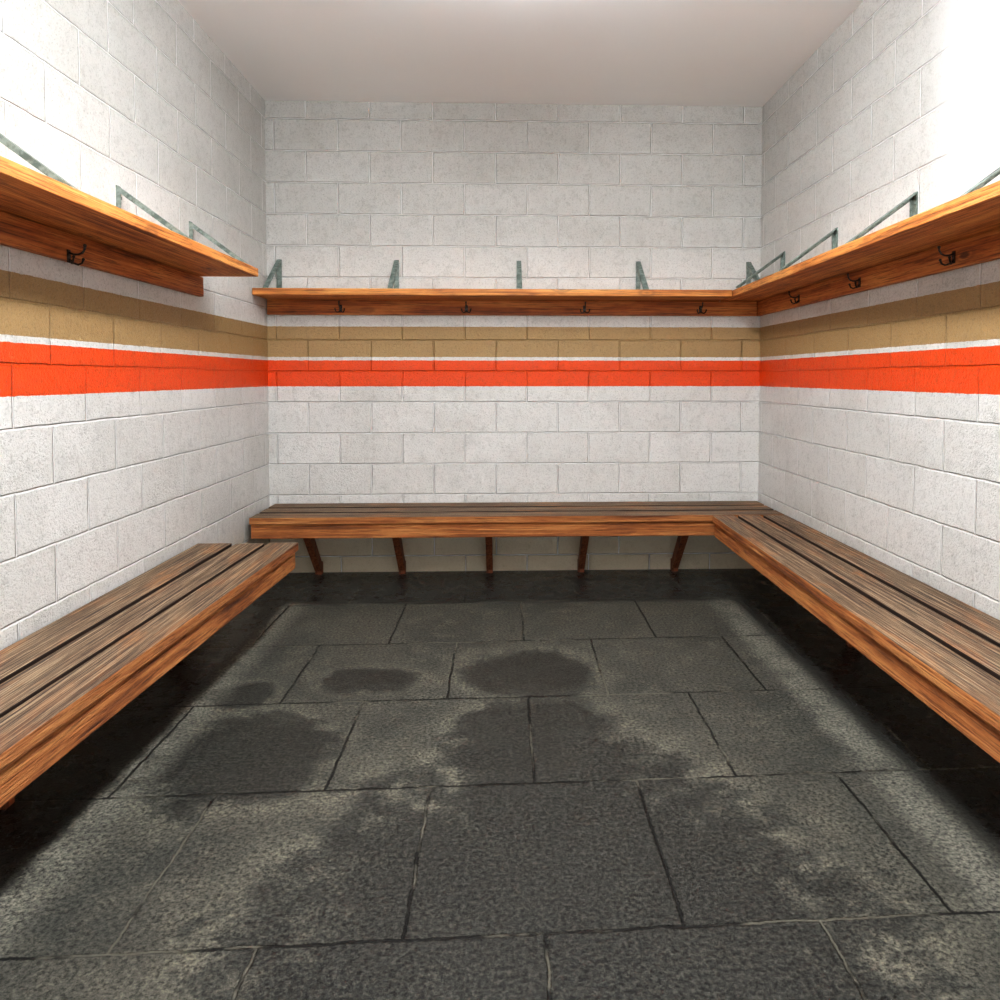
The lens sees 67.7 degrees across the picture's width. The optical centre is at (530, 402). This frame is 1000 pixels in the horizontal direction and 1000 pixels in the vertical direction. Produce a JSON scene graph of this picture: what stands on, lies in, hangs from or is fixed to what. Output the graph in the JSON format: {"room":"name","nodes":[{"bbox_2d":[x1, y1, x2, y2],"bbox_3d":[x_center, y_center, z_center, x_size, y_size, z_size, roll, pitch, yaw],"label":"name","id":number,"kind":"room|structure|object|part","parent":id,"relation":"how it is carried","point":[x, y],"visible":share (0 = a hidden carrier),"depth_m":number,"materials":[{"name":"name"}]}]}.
{"room":"changing room","nodes":[
{"label":"changing room","id":0,"kind":"room"},
{"bbox_2d":[0,0,269,650],"bbox_3d":[-1.669,-0.297,1.638,0.200,3.000,6.210,0,2,-2],"label":"wall","id":1,"kind":"structure","parent":0,"point":[134,414],"depth_m":2.97,"materials":[{"name":"white brick"}]},
{"bbox_2d":[0,133,257,296],"bbox_3d":[-1.426,-0.629,1.901,0.306,0.364,3.540,0,2,-2],"label":"wall shelf","id":2,"kind":"object","parent":1,"relation":"attached to","point":[45,215],"visible":1,"depth_m":2.52,"materials":[{"name":"brown wood"}]},
{"bbox_3d":[-1.563,-0.509,1.900,0.027,0.094,3.540,0,2,-2],"label":"hook rail","id":3,"kind":"part","parent":2,"relation":"part of","materials":[{"name":"brown wood"}]},
{"bbox_2d":[0,568,999,999],"bbox_3d":[0.012,1.271,1.852,3.570,0.150,6.410,0,2,-2],"label":"floor","id":4,"kind":"structure","parent":0,"point":[642,784],"depth_m":2.13,"materials":[{"name":"stone"}]},
{"bbox_2d":[0,542,298,809],"bbox_3d":[-1.323,0.969,1.923,0.488,0.450,3.466,0,2,-2],"label":"bench","id":5,"kind":"object","parent":4,"relation":"on","point":[61,682],"visible":1,"depth_m":2.28,"materials":[{"name":"brown wood"}]},
{"bbox_3d":[-1.430,0.973,2.187,0.292,0.423,0.040,0,2,-2],"label":"support leg","id":6,"kind":"part","parent":5,"relation":"part of","materials":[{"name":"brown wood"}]},
{"bbox_2d":[249,501,783,574],"bbox_3d":[-0.071,0.875,4.589,3.120,0.450,0.490,0,2,-2],"label":"bench","id":7,"kind":"object","parent":4,"relation":"on","point":[682,519],"visible":0.89,"depth_m":4.38,"materials":[{"name":"brown wood"}]},
{"bbox_3d":[-0.071,0.671,4.580,3.120,0.040,0.488,0,2,-2],"label":"seat","id":8,"kind":"part","parent":7,"relation":"part of","materials":[{"name":"brown wood"}]},
{"bbox_2d":[713,515,999,762],"bbox_3d":[1.327,0.954,2.330,0.487,0.450,4.095,0,2,-2],"label":"bench","id":9,"kind":"object","parent":4,"relation":"on","point":[944,650],"visible":1,"depth_m":2.58,"materials":[{"name":"brown wood"}]},
{"bbox_2d":[265,100,761,572],"bbox_3d":[-0.096,-0.411,4.898,3.570,3.000,0.200,0,2,-2],"label":"wall","id":10,"kind":"structure","parent":0,"point":[362,408],"depth_m":4.79,"materials":[{"name":"white brick"}]},
{"bbox_2d":[252,259,759,315],"bbox_3d":[-0.100,-0.732,4.637,3.134,0.350,0.301,0,2,-2],"label":"wall shelf","id":11,"kind":"object","parent":10,"relation":"attached to","point":[519,301],"visible":0.95,"depth_m":4.72,"materials":[{"name":"brown wood"}]},
{"bbox_3d":[-0.104,-0.609,4.776,3.134,0.094,0.027,0,2,-2],"label":"hook rail","id":12,"kind":"part","parent":11,"relation":"part of","materials":[{"name":"brown wood"}]},
{"bbox_2d":[178,0,863,106],"bbox_3d":[0.012,-1.877,1.742,3.570,0.150,6.410,0,2,-2],"label":"ceiling","id":13,"kind":"structure","parent":0,"point":[738,53],"depth_m":3.95,"materials":[{"name":"paint"}]},
{"bbox_2d":[758,0,999,619],"bbox_3d":[1.699,-0.301,1.756,0.200,3.000,6.210,0,2,-2],"label":"wall","id":14,"kind":"structure","parent":0,"point":[879,408],"depth_m":3.21,"materials":[{"name":"white brick"}]},
{"bbox_2d":[720,167,999,315],"bbox_3d":[1.387,-0.659,2.533,0.371,0.350,4.609,0,2,-2],"label":"wall shelf","id":15,"kind":"object","parent":14,"relation":"attached to","point":[963,231],"visible":1,"depth_m":2.96,"materials":[{"name":"brown wood"}]},
{"bbox_3d":[1.557,-0.531,2.543,0.027,0.094,4.609,0,2,-2],"label":"hook rail","id":16,"kind":"part","parent":15,"relation":"part of","materials":[{"name":"brown wood"}]}
]}

